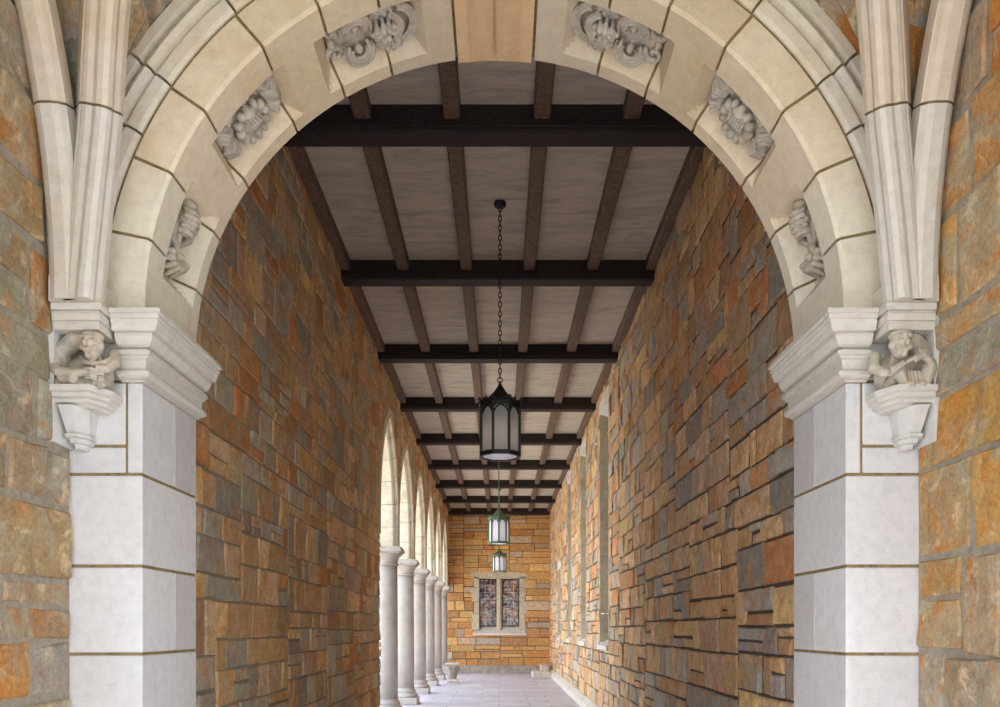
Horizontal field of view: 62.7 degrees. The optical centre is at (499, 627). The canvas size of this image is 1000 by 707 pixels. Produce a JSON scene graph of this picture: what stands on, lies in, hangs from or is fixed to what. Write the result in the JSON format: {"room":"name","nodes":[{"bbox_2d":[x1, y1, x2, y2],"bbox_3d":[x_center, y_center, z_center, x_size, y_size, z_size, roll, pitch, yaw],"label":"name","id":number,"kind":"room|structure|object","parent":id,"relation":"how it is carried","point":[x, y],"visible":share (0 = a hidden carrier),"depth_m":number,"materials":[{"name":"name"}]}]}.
{"room":"cloister walkway","nodes":[
{"label":"cloister walkway","id":0,"kind":"room"},
{"bbox_2d":[0,0,71,706],"bbox_3d":[-1.586,-0.775,0.920,0.329,4.250,4.682,0,0,0],"label":"wall","id":1,"kind":"structure","parent":0,"point":[36,530],"depth_m":2.50,"materials":[{"name":"stone"}]},
{"bbox_2d":[48,275,122,452],"bbox_3d":[-1.353,-0.855,2.673,0.234,0.530,0.207,0,0,0],"label":"carved corbel","id":2,"kind":"object","parent":1,"relation":"attached to","point":[80,387],"visible":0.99,"depth_m":2.64,"materials":[{"name":"white stone"}]},
{"bbox_2d":[14,0,75,301],"bbox_3d":[-1.386,-1.948,1.665,0.100,1.816,2.012,0,0,0],"label":"rib","id":3,"kind":"object","parent":2,"relation":"on","point":[43,43],"visible":0.88,"depth_m":2.53,"materials":[{"name":"stone"}]},
{"bbox_2d":[65,0,130,304],"bbox_3d":[-0.716,-2.013,1.737,0.163,1.946,2.567,0,0,-34],"label":"rib","id":4,"kind":"object","parent":2,"relation":"on","point":[103,25],"visible":0.95,"depth_m":2.54,"materials":[{"name":"stone"}]},
{"bbox_2d":[56,0,172,108],"bbox_3d":[-0.749,-1.930,1.720,1.465,1.785,2.128,0,0,0],"label":"ceiling","id":5,"kind":"structure","parent":0,"point":[143,13],"depth_m":2.64,"materials":[{"name":"stone"}]},
{"bbox_2d":[195,147,448,706],"bbox_3d":[-1.724,-1.110,14.136,0.412,4.920,21.768,0,0,0],"label":"wall","id":6,"kind":"structure","parent":0,"point":[288,440],"depth_m":5.92,"materials":[{"name":"stone"}]},
{"bbox_2d":[378,407,398,545],"bbox_3d":[-1.732,-2.149,11.430,0.407,1.870,2.070,0,0,0],"label":"arch","id":7,"kind":"object","parent":6,"relation":"attached to","point":[388,510],"visible":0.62,"depth_m":12.15,"materials":[{"name":"stone"}]},
{"bbox_2d":[398,441,413,558],"bbox_3d":[-1.732,-2.145,13.485,0.407,1.862,2.270,0,0,0],"label":"arch","id":8,"kind":"object","parent":6,"relation":"attached to","point":[406,515],"visible":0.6,"depth_m":14.30,"materials":[{"name":"stone"}]},
{"bbox_2d":[414,469,425,568],"bbox_3d":[-1.732,-2.145,15.815,0.407,1.862,2.270,0,0,0],"label":"arch","id":9,"kind":"object","parent":6,"relation":"attached to","point":[419,522],"visible":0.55,"depth_m":16.64,"materials":[{"name":"stone"}]},
{"bbox_2d":[426,489,434,575],"bbox_3d":[-1.732,-2.145,18.145,0.407,1.862,2.270,0,0,0],"label":"arch","id":10,"kind":"object","parent":6,"relation":"attached to","point":[430,536],"visible":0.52,"depth_m":18.96,"materials":[{"name":"stone"}]},
{"bbox_2d":[435,505,441,581],"bbox_3d":[-1.732,-2.145,20.475,0.407,1.862,2.270,0,0,0],"label":"arch","id":11,"kind":"object","parent":6,"relation":"attached to","point":[438,543],"visible":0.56,"depth_m":21.29,"materials":[{"name":"stone"}]},
{"bbox_2d":[442,518,447,585],"bbox_3d":[-1.732,-2.145,22.805,0.407,1.862,2.270,0,0,0],"label":"arch","id":12,"kind":"object","parent":6,"relation":"attached to","point":[444,538],"visible":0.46,"depth_m":23.61,"materials":[{"name":"stone"}]},
{"bbox_2d":[401,673,579,706],"bbox_3d":[-0.235,1.410,11.610,3.530,0.120,26.060,0,0,0],"label":"floor","id":13,"kind":"structure","parent":0,"point":[471,689],"depth_m":16.90,"materials":[{"name":"grey stone"}]},
{"bbox_2d":[379,546,404,706],"bbox_3d":[-1.710,0.070,12.320,0.500,2.560,0.500,0,0,0],"label":"stone column","id":14,"kind":"structure","parent":13,"relation":"on","point":[389,555],"depth_m":12.16,"materials":[{"name":"stone"}]},
{"bbox_2d":[397,559,419,704],"bbox_3d":[-1.710,0.070,14.650,0.500,2.560,0.500,0,0,0],"label":"stone column","id":15,"kind":"structure","parent":13,"relation":"on","point":[407,695],"depth_m":14.49,"materials":[{"name":"stone"}]},
{"bbox_2d":[414,569,429,693],"bbox_3d":[-1.710,0.070,16.980,0.500,2.560,0.500,0,0,0],"label":"stone column","id":16,"kind":"structure","parent":13,"relation":"on","point":[421,686],"depth_m":16.81,"materials":[{"name":"stone"}]},
{"bbox_2d":[426,576,438,685],"bbox_3d":[-1.710,0.070,19.310,0.500,2.560,0.500,0,0,0],"label":"stone column","id":17,"kind":"structure","parent":13,"relation":"on","point":[431,678],"depth_m":19.15,"materials":[{"name":"stone"}]},
{"bbox_2d":[435,582,444,679],"bbox_3d":[-1.710,0.070,21.640,0.500,2.560,0.500,0,0,0],"label":"stone column","id":18,"kind":"structure","parent":13,"relation":"on","point":[440,675],"depth_m":21.49,"materials":[{"name":"stone"}]},
{"bbox_2d":[442,586,450,674],"bbox_3d":[-1.710,0.070,23.970,0.500,2.560,0.500,0,0,0],"label":"stone column","id":19,"kind":"structure","parent":13,"relation":"on","point":[445,589],"depth_m":23.82,"materials":[{"name":"stone"}]},
{"bbox_2d":[445,662,459,682],"bbox_3d":[-1.180,1.105,20.300,0.370,0.490,0.370,0,0,0],"label":"stone planter","id":20,"kind":"object","parent":13,"relation":"on","point":[452,668],"visible":1,"depth_m":20.17,"materials":[{"name":"beige stone"}]},
{"bbox_2d":[69,0,918,706],"bbox_3d":[-0.020,-0.595,2.955,3.400,3.890,0.593,0,0,0],"label":"stone archway","id":21,"kind":"object","parent":13,"relation":"on","point":[216,89],"visible":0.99,"depth_m":2.80,"materials":[{"name":"stone"}]},
{"bbox_2d":[468,0,519,58],"bbox_3d":[-0.020,-2.234,3.027,0.184,0.038,0.335,0,0,0],"label":"keystone","id":22,"kind":"object","parent":21,"relation":"on","point":[493,25],"depth_m":3.04,"materials":[{"name":"stone"}]},
{"bbox_2d":[531,671,550,677],"bbox_3d":[1.129,1.274,22.600,0.498,0.149,1.000,0,0,0],"label":"stone step","id":23,"kind":"structure","parent":13,"relation":"on","point":[535,674],"depth_m":22.10,"materials":[{"name":"beige stone"}]},
{"bbox_2d":[540,664,548,670],"bbox_3d":[1.269,1.200,23.560,0.218,0.299,0.880,0,0,0],"label":"stone step","id":24,"kind":"structure","parent":13,"relation":"on","point":[543,667],"depth_m":23.12,"materials":[{"name":"beige stone"}]},
{"bbox_2d":[305,57,689,507],"bbox_3d":[-0.070,-3.630,14.076,3.760,0.120,21.688,0,0,0],"label":"ceiling","id":25,"kind":"structure","parent":0,"point":[419,177],"depth_m":7.27,"materials":[{"name":"paint"}]},
{"bbox_2d":[288,147,349,269],"bbox_3d":[-1.500,-3.520,6.877,0.099,0.100,2.151,0,0,0],"label":"joist","id":26,"kind":"object","parent":25,"relation":"attached to","point":[299,155],"visible":0.65,"depth_m":6.74,"materials":[{"name":"brown wood"}]},
{"bbox_2d":[348,87,370,118],"bbox_3d":[-0.938,-3.520,4.421,0.115,0.100,2.336,0,0,0],"label":"joist","id":27,"kind":"object","parent":25,"relation":"attached to","point":[359,101],"visible":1,"depth_m":5.45,"materials":[{"name":"brown wood"}]},
{"bbox_2d":[348,286,384,351],"bbox_3d":[-1.500,-3.520,9.239,0.099,0.100,2.151,0,0,0],"label":"joist","id":28,"kind":"object","parent":25,"relation":"attached to","point":[359,297],"visible":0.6,"depth_m":9.18,"materials":[{"name":"brown wood"}]},
{"bbox_2d":[363,147,408,269],"bbox_3d":[-0.938,-3.520,6.877,0.115,0.100,2.151,0,0,0],"label":"joist","id":29,"kind":"object","parent":25,"relation":"attached to","point":[374,156],"visible":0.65,"depth_m":6.72,"materials":[{"name":"brown wood"}]},
{"bbox_2d":[382,363,405,403],"bbox_3d":[-1.500,-3.520,11.602,0.099,0.100,2.151,0,0,0],"label":"joist","id":30,"kind":"object","parent":25,"relation":"attached to","point":[389,368],"visible":0.65,"depth_m":11.60,"materials":[{"name":"brown wood"}]},
{"bbox_2d":[404,412,420,438],"bbox_3d":[-1.500,-3.520,13.966,0.099,0.100,2.151,0,0,0],"label":"joist","id":31,"kind":"object","parent":25,"relation":"attached to","point":[409,415],"visible":0.65,"depth_m":14.07,"materials":[{"name":"brown wood"}]},
{"bbox_2d":[402,286,429,351],"bbox_3d":[-0.938,-3.520,9.239,0.115,0.100,2.151,0,0,0],"label":"joist","id":32,"kind":"object","parent":25,"relation":"attached to","point":[410,292],"visible":0.65,"depth_m":9.19,"materials":[{"name":"brown wood"}]},
{"bbox_2d":[419,445,431,464],"bbox_3d":[-1.500,-3.520,16.328,0.099,0.100,2.151,0,0,0],"label":"joist","id":33,"kind":"object","parent":25,"relation":"attached to","point":[424,450],"visible":0.65,"depth_m":16.46,"materials":[{"name":"brown wood"}]},
{"bbox_2d":[424,363,442,403],"bbox_3d":[-0.938,-3.520,11.602,0.115,0.100,2.151,0,0,0],"label":"joist","id":34,"kind":"object","parent":25,"relation":"attached to","point":[430,367],"visible":0.65,"depth_m":11.59,"materials":[{"name":"brown wood"}]},
{"bbox_2d":[430,470,439,483],"bbox_3d":[-1.500,-3.520,18.692,0.099,0.100,2.151,0,0,0],"label":"joist","id":35,"kind":"object","parent":25,"relation":"attached to","point":[433,472],"visible":0.6,"depth_m":18.91,"materials":[{"name":"brown wood"}]},
{"bbox_2d":[439,489,445,498],"bbox_3d":[-1.500,-3.520,21.055,0.099,0.100,2.151,0,0,0],"label":"joist","id":36,"kind":"object","parent":25,"relation":"attached to","point":[442,491],"visible":0.6,"depth_m":21.31,"materials":[{"name":"brown wood"}]},
{"bbox_2d":[438,412,451,438],"bbox_3d":[-0.938,-3.520,13.966,0.115,0.100,2.151,0,0,0],"label":"joist","id":37,"kind":"object","parent":25,"relation":"attached to","point":[443,416],"visible":0.65,"depth_m":14.02,"materials":[{"name":"brown wood"}]},
{"bbox_2d":[445,503,450,510],"bbox_3d":[-1.500,-3.520,23.375,0.099,0.100,2.066,0,0,0],"label":"joist","id":38,"kind":"object","parent":25,"relation":"attached to","point":[448,506],"visible":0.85,"depth_m":23.55,"materials":[{"name":"brown wood"}]},
{"bbox_2d":[438,57,460,118],"bbox_3d":[-0.326,-3.520,4.421,0.115,0.100,2.336,0,0,0],"label":"joist","id":39,"kind":"object","parent":25,"relation":"attached to","point":[448,71],"visible":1,"depth_m":5.29,"materials":[{"name":"brown wood"}]},
{"bbox_2d":[448,445,458,464],"bbox_3d":[-0.938,-3.520,16.328,0.115,0.100,2.151,0,0,0],"label":"joist","id":40,"kind":"object","parent":25,"relation":"attached to","point":[452,449],"visible":0.65,"depth_m":16.43,"materials":[{"name":"brown wood"}]},
{"bbox_2d":[455,470,462,483],"bbox_3d":[-0.938,-3.520,18.692,0.115,0.100,2.151,0,0,0],"label":"joist","id":41,"kind":"object","parent":25,"relation":"attached to","point":[458,472],"visible":0.65,"depth_m":18.78,"materials":[{"name":"brown wood"}]},
{"bbox_2d":[447,147,471,269],"bbox_3d":[-0.326,-3.520,6.877,0.115,0.100,2.151,0,0,0],"label":"joist","id":42,"kind":"object","parent":25,"relation":"attached to","point":[456,158],"visible":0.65,"depth_m":6.72,"materials":[{"name":"brown wood"}]},
{"bbox_2d":[460,489,466,498],"bbox_3d":[-0.938,-3.520,21.055,0.115,0.100,2.151,0,0,0],"label":"joist","id":43,"kind":"object","parent":25,"relation":"attached to","point":[463,491],"visible":0.6,"depth_m":21.23,"materials":[{"name":"brown wood"}]},
{"bbox_2d":[464,503,469,510],"bbox_3d":[-0.938,-3.520,23.375,0.115,0.100,2.066,0,0,0],"label":"joist","id":44,"kind":"object","parent":25,"relation":"attached to","point":[467,505],"visible":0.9,"depth_m":23.61,"materials":[{"name":"brown wood"}]},
{"bbox_2d":[462,286,478,351],"bbox_3d":[-0.326,-3.520,9.239,0.115,0.100,2.151,0,0,0],"label":"joist","id":45,"kind":"object","parent":25,"relation":"attached to","point":[468,291],"visible":0.65,"depth_m":9.16,"materials":[{"name":"brown wood"}]},
{"bbox_2d":[471,363,482,403],"bbox_3d":[-0.326,-3.520,11.602,0.115,0.100,2.151,0,0,0],"label":"joist","id":46,"kind":"object","parent":25,"relation":"attached to","point":[476,371],"visible":0.55,"depth_m":11.54,"materials":[{"name":"brown wood"}]},
{"bbox_2d":[476,412,478,432],"bbox_3d":[-0.326,-3.520,13.966,0.115,0.100,2.151,0,0,0],"label":"joist","id":47,"kind":"object","parent":25,"relation":"attached to","point":[477,413],"visible":0.1,"depth_m":13.65,"materials":[{"name":"brown wood"}]},
{"bbox_2d":[483,470,488,483],"bbox_3d":[-0.326,-3.520,18.692,0.115,0.100,2.151,0,0,0],"label":"joist","id":48,"kind":"object","parent":25,"relation":"attached to","point":[485,472],"visible":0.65,"depth_m":18.91,"materials":[{"name":"brown wood"}]},
{"bbox_2d":[485,489,489,498],"bbox_3d":[-0.326,-3.520,21.055,0.115,0.100,2.151,0,0,0],"label":"joist","id":49,"kind":"object","parent":25,"relation":"attached to","point":[487,491],"visible":0.6,"depth_m":21.16,"materials":[{"name":"brown wood"}]},
{"bbox_2d":[486,503,490,510],"bbox_3d":[-0.326,-3.520,23.375,0.115,0.100,2.066,0,0,0],"label":"joist","id":50,"kind":"object","parent":25,"relation":"attached to","point":[488,505],"visible":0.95,"depth_m":23.42,"materials":[{"name":"brown wood"}]},
{"bbox_2d":[282,104,706,146],"bbox_3d":[-0.020,-3.480,5.695,3.058,0.180,0.210,0,0,0],"label":"ceiling beam","id":51,"kind":"structure","parent":25,"relation":"attached to","point":[389,125],"depth_m":5.60,"materials":[{"name":"brown wood"}]},
{"bbox_2d":[341,260,654,285],"bbox_3d":[-0.020,-3.480,8.058,3.058,0.180,0.210,0,0,0],"label":"ceiling beam","id":52,"kind":"structure","parent":25,"relation":"attached to","point":[361,272],"depth_m":7.95,"materials":[{"name":"brown wood"}]},
{"bbox_2d":[378,344,617,362],"bbox_3d":[-0.020,-3.480,10.421,3.058,0.180,0.210,0,0,0],"label":"ceiling beam","id":53,"kind":"structure","parent":25,"relation":"attached to","point":[394,353],"depth_m":10.32,"materials":[{"name":"brown wood"}]},
{"bbox_2d":[400,397,595,411],"bbox_3d":[-0.020,-3.480,12.784,3.058,0.180,0.210,0,0,0],"label":"ceiling beam","id":54,"kind":"structure","parent":25,"relation":"attached to","point":[413,404],"depth_m":12.68,"materials":[{"name":"brown wood"}]},
{"bbox_2d":[416,433,581,444],"bbox_3d":[-0.020,-3.480,15.147,3.058,0.180,0.210,0,0,0],"label":"ceiling beam","id":55,"kind":"structure","parent":25,"relation":"attached to","point":[426,438],"depth_m":15.04,"materials":[{"name":"brown wood"}]},
{"bbox_2d":[428,460,569,469],"bbox_3d":[-0.020,-3.480,17.510,3.058,0.180,0.210,0,0,0],"label":"ceiling beam","id":56,"kind":"structure","parent":25,"relation":"attached to","point":[436,464],"depth_m":17.40,"materials":[{"name":"brown wood"}]},
{"bbox_2d":[436,480,561,488],"bbox_3d":[-0.020,-3.480,19.873,3.058,0.180,0.210,0,0,0],"label":"ceiling beam","id":57,"kind":"structure","parent":25,"relation":"attached to","point":[444,484],"depth_m":19.77,"materials":[{"name":"brown wood"}]},
{"bbox_2d":[487,462,510,544],"bbox_3d":[-0.020,-2.499,13.970,0.378,2.139,0.374,0,0,-23],"label":"lantern","id":58,"kind":"object","parent":25,"relation":"hanging from","point":[498,523],"visible":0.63,"depth_m":13.84,"materials":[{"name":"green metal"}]},
{"bbox_2d":[448,508,549,514],"bbox_3d":[-0.020,-3.480,24.514,3.058,0.180,0.210,0,0,0],"label":"ceiling beam","id":59,"kind":"structure","parent":25,"relation":"attached to","point":[454,511],"depth_m":24.41,"materials":[{"name":"brown wood"}]},
{"bbox_2d":[491,489,506,572],"bbox_3d":[-0.020,-2.499,21.050,0.378,2.139,0.374,0,0,-23],"label":"hanging lantern","id":60,"kind":"object","parent":25,"relation":"hanging from","point":[498,558],"visible":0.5,"depth_m":20.92,"materials":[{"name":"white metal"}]},
{"bbox_2d":[443,496,555,502],"bbox_3d":[-0.020,-3.480,22.236,3.058,0.180,0.210,0,0,0],"label":"ceiling beam","id":61,"kind":"structure","parent":25,"relation":"attached to","point":[449,499],"depth_m":22.13,"materials":[{"name":"brown wood"}]},
{"bbox_2d":[477,200,522,461],"bbox_3d":[0.000,-2.499,6.880,0.378,2.139,0.374,0,0,-3],"label":"hanging lantern","id":62,"kind":"object","parent":25,"relation":"hanging from","point":[499,413],"visible":1,"depth_m":6.78,"materials":[{"name":"black metal"}]},
{"bbox_2d":[508,503,511,510],"bbox_3d":[0.286,-3.520,23.375,0.115,0.100,2.066,0,0,0],"label":"joist","id":63,"kind":"object","parent":25,"relation":"attached to","point":[509,504],"visible":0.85,"depth_m":23.52,"materials":[{"name":"brown wood"}]},
{"bbox_2d":[508,489,513,498],"bbox_3d":[0.286,-3.520,21.055,0.115,0.100,2.151,0,0,0],"label":"joist","id":64,"kind":"object","parent":25,"relation":"attached to","point":[510,496],"visible":0.6,"depth_m":21.31,"materials":[{"name":"brown wood"}]},
{"bbox_2d":[509,470,515,483],"bbox_3d":[0.286,-3.520,18.692,0.115,0.100,2.151,0,0,0],"label":"joist","id":65,"kind":"object","parent":25,"relation":"attached to","point":[512,472],"visible":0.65,"depth_m":18.84,"materials":[{"name":"brown wood"}]},
{"bbox_2d":[515,363,525,399],"bbox_3d":[0.286,-3.520,11.602,0.115,0.100,2.151,0,0,0],"label":"joist","id":66,"kind":"object","parent":25,"relation":"attached to","point":[521,367],"visible":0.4,"depth_m":11.49,"materials":[{"name":"brown wood"}]},
{"bbox_2d":[518,286,533,351],"bbox_3d":[0.286,-3.520,9.239,0.115,0.100,2.151,0,0,0],"label":"joist","id":67,"kind":"object","parent":25,"relation":"attached to","point":[527,291],"visible":0.65,"depth_m":9.16,"materials":[{"name":"brown wood"}]},
{"bbox_2d":[528,503,533,510],"bbox_3d":[0.898,-3.520,23.375,0.115,0.100,2.066,0,0,0],"label":"joist","id":68,"kind":"object","parent":25,"relation":"attached to","point":[530,508],"visible":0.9,"depth_m":23.54,"materials":[{"name":"brown wood"}]},
{"bbox_2d":[531,489,537,498],"bbox_3d":[0.898,-3.520,21.055,0.115,0.100,2.151,0,0,0],"label":"joist","id":69,"kind":"object","parent":25,"relation":"attached to","point":[534,491],"visible":0.6,"depth_m":21.26,"materials":[{"name":"brown wood"}]},
{"bbox_2d":[524,147,546,269],"bbox_3d":[0.286,-3.520,6.877,0.115,0.100,2.151,0,0,0],"label":"joist","id":70,"kind":"object","parent":25,"relation":"attached to","point":[538,155],"visible":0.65,"depth_m":6.72,"materials":[{"name":"brown wood"}]},
{"bbox_2d":[535,470,542,483],"bbox_3d":[0.898,-3.520,18.692,0.115,0.100,2.151,0,0,0],"label":"joist","id":71,"kind":"object","parent":25,"relation":"attached to","point":[539,472],"visible":0.65,"depth_m":18.88,"materials":[{"name":"brown wood"}]},
{"bbox_2d":[534,61,555,118],"bbox_3d":[0.286,-3.520,4.421,0.115,0.100,2.336,0,0,0],"label":"joist","id":72,"kind":"object","parent":25,"relation":"attached to","point":[545,71],"visible":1,"depth_m":5.28,"materials":[{"name":"brown wood"}]},
{"bbox_2d":[540,445,549,464],"bbox_3d":[0.898,-3.520,16.328,0.115,0.100,2.151,0,0,0],"label":"joist","id":73,"kind":"object","parent":25,"relation":"attached to","point":[545,449],"visible":0.65,"depth_m":16.40,"materials":[{"name":"brown wood"}]},
{"bbox_2d":[547,503,553,510],"bbox_3d":[1.460,-3.520,23.375,0.099,0.100,2.066,0,0,0],"label":"joist","id":74,"kind":"object","parent":25,"relation":"attached to","point":[550,505],"visible":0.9,"depth_m":23.61,"materials":[{"name":"brown wood"}]},
{"bbox_2d":[546,412,558,438],"bbox_3d":[0.898,-3.520,13.966,0.115,0.100,2.151,0,0,0],"label":"joist","id":75,"kind":"object","parent":25,"relation":"attached to","point":[553,418],"visible":0.65,"depth_m":14.05,"materials":[{"name":"brown wood"}]},
{"bbox_2d":[552,489,559,498],"bbox_3d":[1.460,-3.520,21.055,0.099,0.100,2.151,0,0,0],"label":"joist","id":76,"kind":"object","parent":25,"relation":"attached to","point":[556,491],"visible":0.6,"depth_m":21.31,"materials":[{"name":"brown wood"}]},
{"bbox_2d":[558,470,567,483],"bbox_3d":[1.460,-3.520,18.692,0.099,0.100,2.151,0,0,0],"label":"joist","id":77,"kind":"object","parent":25,"relation":"attached to","point":[563,473],"visible":0.5,"depth_m":18.91,"materials":[{"name":"brown wood"}]},
{"bbox_2d":[554,363,572,403],"bbox_3d":[0.898,-3.520,11.602,0.115,0.100,2.151,0,0,0],"label":"joist","id":78,"kind":"object","parent":25,"relation":"attached to","point":[566,367],"visible":0.65,"depth_m":11.59,"materials":[{"name":"brown wood"}]},
{"bbox_2d":[566,445,577,464],"bbox_3d":[1.460,-3.520,16.328,0.099,0.100,2.151,0,0,0],"label":"joist","id":79,"kind":"object","parent":25,"relation":"attached to","point":[573,450],"visible":0.6,"depth_m":16.42,"materials":[{"name":"brown wood"}]},
{"bbox_2d":[567,286,593,351],"bbox_3d":[0.898,-3.520,9.239,0.115,0.100,2.151,0,0,0],"label":"joist","id":80,"kind":"object","parent":25,"relation":"attached to","point":[585,292],"visible":0.65,"depth_m":9.16,"materials":[{"name":"brown wood"}]},
{"bbox_2d":[577,412,592,438],"bbox_3d":[1.460,-3.520,13.966,0.099,0.100,2.151,0,0,0],"label":"joist","id":81,"kind":"object","parent":25,"relation":"attached to","point":[587,415],"visible":0.65,"depth_m":14.02,"materials":[{"name":"brown wood"}]},
{"bbox_2d":[591,363,612,403],"bbox_3d":[1.460,-3.520,11.602,0.099,0.100,2.151,0,0,0],"label":"joist","id":82,"kind":"object","parent":25,"relation":"attached to","point":[606,370],"visible":0.6,"depth_m":11.62,"materials":[{"name":"brown wood"}]},
{"bbox_2d":[587,147,631,269],"bbox_3d":[0.898,-3.520,6.877,0.115,0.100,2.151,0,0,0],"label":"joist","id":83,"kind":"object","parent":25,"relation":"attached to","point":[619,159],"visible":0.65,"depth_m":6.72,"materials":[{"name":"brown wood"}]},
{"bbox_2d":[612,286,646,351],"bbox_3d":[1.460,-3.520,9.239,0.099,0.100,2.151,0,0,0],"label":"joist","id":84,"kind":"object","parent":25,"relation":"attached to","point":[638,291],"visible":0.65,"depth_m":9.19,"materials":[{"name":"brown wood"}]},
{"bbox_2d":[623,89,645,118],"bbox_3d":[0.898,-3.520,4.421,0.115,0.100,2.336,0,0,0],"label":"joist","id":85,"kind":"object","parent":25,"relation":"attached to","point":[633,104],"visible":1,"depth_m":5.46,"materials":[{"name":"brown wood"}]},
{"bbox_2d":[645,147,704,269],"bbox_3d":[1.460,-3.520,6.877,0.099,0.100,2.151,0,0,0],"label":"joist","id":86,"kind":"object","parent":25,"relation":"attached to","point":[690,167],"visible":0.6,"depth_m":6.74,"materials":[{"name":"brown wood"}]},
{"bbox_2d":[447,515,549,666],"bbox_3d":[-0.220,-1.110,24.605,3.460,4.920,0.037,0,0,0],"label":"wall","id":87,"kind":"structure","parent":0,"point":[528,550],"depth_m":24.61,"materials":[{"name":"stone"}]},
{"bbox_2d":[471,571,526,634],"bbox_3d":[-0.020,-0.725,24.725,1.672,1.950,0.310,0,0,0],"label":"window","id":88,"kind":"structure","parent":87,"relation":"in","point":[499,604],"depth_m":24.75,"materials":[{"name":"stone"}]},
{"bbox_2d":[458,665,539,672],"bbox_3d":[-0.276,1.235,24.570,3.309,0.230,0.100,0,0,0],"label":"baseboard","id":89,"kind":"structure","parent":87,"relation":"attached to","point":[463,668],"depth_m":24.52,"materials":[{"name":"grey stone"}]},
{"bbox_2d":[549,147,794,706],"bbox_3d":[1.491,-1.110,13.936,0.046,4.920,21.368,0,0,0],"label":"wall","id":90,"kind":"structure","parent":0,"point":[701,440],"depth_m":6.28,"materials":[{"name":"stone"}]},
{"bbox_2d":[557,561,568,640],"bbox_3d":[1.655,-0.675,20.650,0.390,1.970,1.060,0,0,0],"label":"window","id":91,"kind":"structure","parent":90,"relation":"in","point":[559,563],"depth_m":21.04,"materials":[{"name":"stone"}]},
{"bbox_2d":[566,469,581,642],"bbox_3d":[1.655,-1.525,17.725,0.390,3.670,1.110,0,0,0],"label":"window","id":92,"kind":"structure","parent":90,"relation":"in","point":[569,492],"depth_m":18.14,"materials":[{"name":"stone"}]},
{"bbox_2d":[549,667,598,706],"bbox_3d":[1.445,1.265,13.936,0.130,0.170,21.368,0,0,0],"label":"baseboard","id":93,"kind":"structure","parent":90,"relation":"attached to","point":[574,693],"depth_m":15.83,"materials":[{"name":"stone"}]},
{"bbox_2d":[578,436,606,645],"bbox_3d":[1.655,-1.525,14.750,0.390,3.670,1.160,0,0,0],"label":"window","id":94,"kind":"structure","parent":90,"relation":"in","point":[583,452],"depth_m":15.19,"materials":[{"name":"stone"}]},
{"bbox_2d":[597,383,610,650],"bbox_3d":[1.655,-1.525,11.805,0.390,3.670,1.210,0,0,0],"label":"window","id":95,"kind":"structure","parent":90,"relation":"in","point":[604,415],"depth_m":12.27,"materials":[{"name":"stone"}]},
{"bbox_2d":[815,0,930,108],"bbox_3d":[0.704,-1.929,1.722,1.473,1.787,2.125,0,0,0],"label":"ceiling","id":96,"kind":"structure","parent":0,"point":[918,10],"depth_m":2.62,"materials":[{"name":"stone"}]},
{"bbox_2d":[917,0,999,706],"bbox_3d":[1.546,-0.775,0.920,0.327,4.250,4.681,0,0,0],"label":"wall","id":97,"kind":"structure","parent":0,"point":[958,637],"depth_m":2.46,"materials":[{"name":"stone"}]},
{"bbox_2d":[865,275,938,452],"bbox_3d":[1.314,-0.855,2.674,0.232,0.530,0.206,0,0,0],"label":"carved corbel","id":98,"kind":"object","parent":97,"relation":"attached to","point":[905,384],"visible":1,"depth_m":2.63,"materials":[{"name":"white stone"}]},
{"bbox_2d":[856,0,923,304],"bbox_3d":[0.691,-2.013,1.727,0.162,1.946,2.566,0,0,33],"label":"rib","id":99,"kind":"object","parent":98,"relation":"on","point":[883,25],"visible":0.96,"depth_m":2.54,"materials":[{"name":"stone"}]},
{"bbox_2d":[911,0,971,299],"bbox_3d":[1.346,-1.948,1.665,0.100,1.816,2.012,0,0,0],"label":"rib","id":100,"kind":"object","parent":98,"relation":"on","point":[947,21],"visible":0.89,"depth_m":2.52,"materials":[{"name":"stone"}]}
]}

